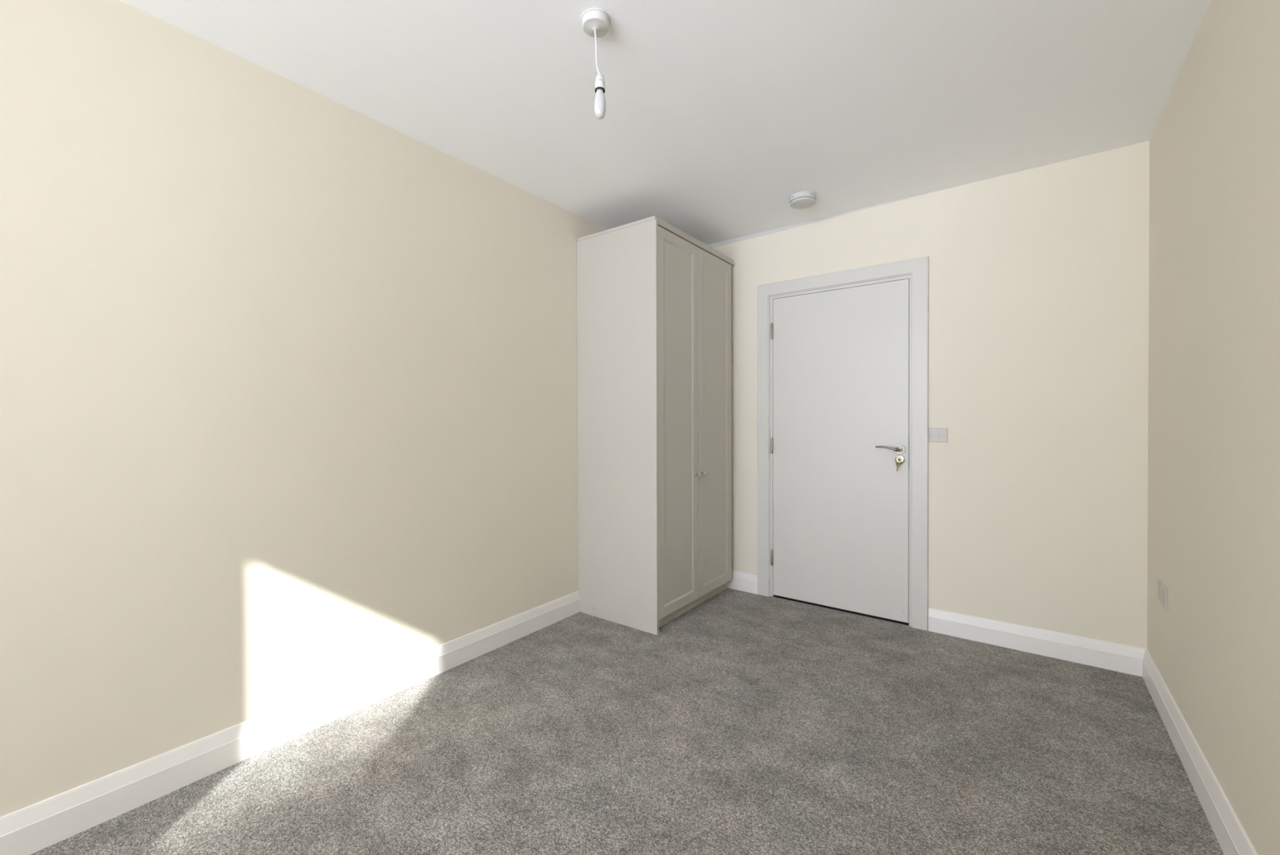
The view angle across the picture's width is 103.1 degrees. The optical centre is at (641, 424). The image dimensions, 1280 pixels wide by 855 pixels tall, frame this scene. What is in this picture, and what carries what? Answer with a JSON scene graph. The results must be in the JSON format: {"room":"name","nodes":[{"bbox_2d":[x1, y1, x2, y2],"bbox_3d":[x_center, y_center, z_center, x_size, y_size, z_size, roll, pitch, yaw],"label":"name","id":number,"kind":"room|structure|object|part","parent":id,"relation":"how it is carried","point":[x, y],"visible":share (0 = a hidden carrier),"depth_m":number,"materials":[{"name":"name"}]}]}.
{"room":"empty bedroom","nodes":[
{"label":"empty bedroom","id":0,"kind":"room"},
{"bbox_2d":[0,0,606,816],"bbox_3d":[-1.823,-0.053,1.306,0.121,2.454,6.821,0,1,36],"label":"wall","id":1,"kind":"structure","parent":0,"point":[288,375],"depth_m":1.76,"materials":[{"name":"beige paint"}]},
{"bbox_2d":[0,591,579,854],"bbox_3d":[-2.085,1.115,0.836,0.018,0.126,5.737,0,1,36],"label":"baseboard","id":2,"kind":"structure","parent":1,"relation":"attached to","point":[31,828],"depth_m":1.76,"materials":[{"name":"white paint"}]},
{"bbox_2d":[30,587,1223,854],"bbox_3d":[-0.605,1.226,0.638,3.080,0.100,7.420,0,1,37],"label":"floor","id":3,"kind":"structure","parent":0,"point":[751,723],"depth_m":1.75,"materials":[{"name":"grey carpet"}]},
{"bbox_2d":[577,215,734,635],"bbox_3d":[0.139,0.001,3.347,0.626,2.309,0.962,0,1,37],"label":"wardrobe","id":4,"kind":"object","parent":3,"relation":"on","point":[654,300],"visible":1,"depth_m":3.00,"materials":[{"name":"grey wood"}]},
{"bbox_3d":[-0.154,0.015,2.977,0.598,2.286,0.018,0,1,37],"label":"panel","id":5,"kind":"part","parent":4,"relation":"part of","materials":[{"name":"white wood"}]},
{"bbox_3d":[0.122,-1.144,3.352,0.584,0.020,0.956,0,1,37],"label":"cornice","id":6,"kind":"part","parent":4,"relation":"part of","materials":[{"name":"grey wood"}]},
{"bbox_3d":[0.213,-0.009,2.987,0.020,2.180,0.431,0,1,37],"label":"door","id":7,"kind":"part","parent":4,"relation":"part of","materials":[{"name":"grey wood"}]},
{"bbox_3d":[0.352,-1.120,3.191,0.046,0.022,0.944,0,1,37],"label":"rail","id":8,"kind":"part","parent":4,"relation":"part of","materials":[{"name":"grey wood"}]},
{"bbox_3d":[0.479,-0.012,3.346,0.020,2.180,0.455,0,1,37],"label":"door","id":9,"kind":"part","parent":4,"relation":"part of","materials":[{"name":"grey wood"}]},
{"bbox_2d":[120,0,1212,244],"bbox_3d":[-0.611,-1.338,0.620,3.080,0.120,7.420,0,1,37],"label":"ceiling","id":10,"kind":"structure","parent":0,"point":[718,113],"depth_m":1.93,"materials":[{"name":"white paint"}]},
{"bbox_2d":[581,8,610,119],"bbox_3d":[-0.146,-1.130,1.617,0.093,0.312,0.093,0,1,37],"label":"pendant light","id":11,"kind":"object","parent":10,"relation":"hanging from","point":[596,22],"visible":1,"depth_m":1.60,"materials":[{"name":"white plastic"}]},
{"bbox_3d":[-0.141,-1.184,1.616,0.021,0.145,0.007,0,0,-1],"label":"cord","id":12,"kind":"part","parent":11,"relation":"part of","materials":[{"name":"white plastic"}]},
{"bbox_3d":[-0.133,-1.023,1.618,0.037,0.096,0.037,0,1,37],"label":"bulb","id":13,"kind":"part","parent":11,"relation":"part of","materials":[{"name":"white glass"}]},
{"bbox_2d":[789,191,816,208],"bbox_3d":[0.917,-1.274,2.896,0.147,0.047,0.147,0,1,37],"label":"smoke detector","id":14,"kind":"object","parent":10,"relation":"attached to","point":[803,199],"visible":1,"depth_m":2.85,"materials":[{"name":"white plastic"}]},
{"bbox_2d":[711,140,1149,648],"bbox_3d":[1.280,-0.074,3.175,2.920,2.454,0.120,0,1,37],"label":"wall","id":15,"kind":"structure","parent":0,"point":[1038,329],"depth_m":2.60,"materials":[{"name":"beige paint"}]},
{"bbox_2d":[727,569,757,594],"bbox_3d":[0.600,1.089,3.604,0.481,0.126,0.018,0,1,37],"label":"baseboard","id":16,"kind":"structure","parent":15,"relation":"attached to","point":[743,581],"depth_m":3.52,"materials":[{"name":"white paint"}]},
{"bbox_2d":[757,256,928,630],"bbox_3d":[1.216,0.106,3.178,1.018,2.096,0.173,0,1,37],"label":"door","id":17,"kind":"structure","parent":15,"relation":"in","point":[842,356],"depth_m":3.12,"materials":[{"name":"white wood"}]},
{"bbox_3d":[1.429,0.140,2.946,0.132,0.033,0.054,0,1,37],"label":"lever","id":18,"kind":"part","parent":17,"relation":"part of","materials":[{"name":"silver metal"}]},
{"bbox_3d":[1.492,0.144,2.937,0.052,0.052,0.014,0,1,37],"label":"handle","id":19,"kind":"part","parent":17,"relation":"part of","materials":[{"name":"silver metal"}]},
{"bbox_3d":[1.541,0.162,2.926,0.005,0.185,0.029,0,1,37],"label":"latch plate","id":20,"kind":"part","parent":17,"relation":"part of","materials":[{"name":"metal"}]},
{"bbox_2d":[707,140,1148,247],"bbox_3d":[1.248,-1.286,3.113,2.656,0.028,0.001,0,1,37],"label":"trim","id":21,"kind":"structure","parent":15,"relation":"attached to","point":[765,233],"depth_m":3.28,"materials":[{"name":"white paint"}]},
{"bbox_2d":[929,427,947,441],"bbox_3d":[1.647,0.057,2.821,0.086,0.077,0.014,0,1,37],"label":"light switch","id":22,"kind":"object","parent":15,"relation":"attached to","point":[936,434],"visible":1,"depth_m":2.82,"materials":[{"name":"white plastic"}]},
{"bbox_2d":[928,607,1146,676],"bbox_3d":[1.964,1.093,2.592,0.881,0.126,0.018,0,1,37],"label":"baseboard","id":23,"kind":"structure","parent":15,"relation":"attached to","point":[1123,658],"depth_m":2.56,"materials":[{"name":"white paint"}]},
{"bbox_2d":[1146,0,1279,854],"bbox_3d":[1.067,-0.054,0.563,0.120,2.454,4.571,0,1,37],"label":"wall","id":24,"kind":"structure","parent":0,"point":[1214,420],"depth_m":1.46,"materials":[{"name":"beige paint"}]},
{"bbox_2d":[1157,578,1167,608],"bbox_3d":[2.118,0.688,2.068,0.008,0.083,0.147,0,1,37],"label":"wall socket","id":25,"kind":"object","parent":24,"relation":"attached to","point":[1162,588],"visible":1,"depth_m":2.05,"materials":[{"name":"plastic"}]},
{"bbox_2d":[1142,648,1257,854],"bbox_3d":[0.979,1.110,0.564,0.018,0.126,4.450,0,1,37],"label":"baseboard","id":26,"kind":"structure","parent":24,"relation":"attached to","point":[1232,837],"depth_m":1.60,"materials":[{"name":"white paint"}]}
]}

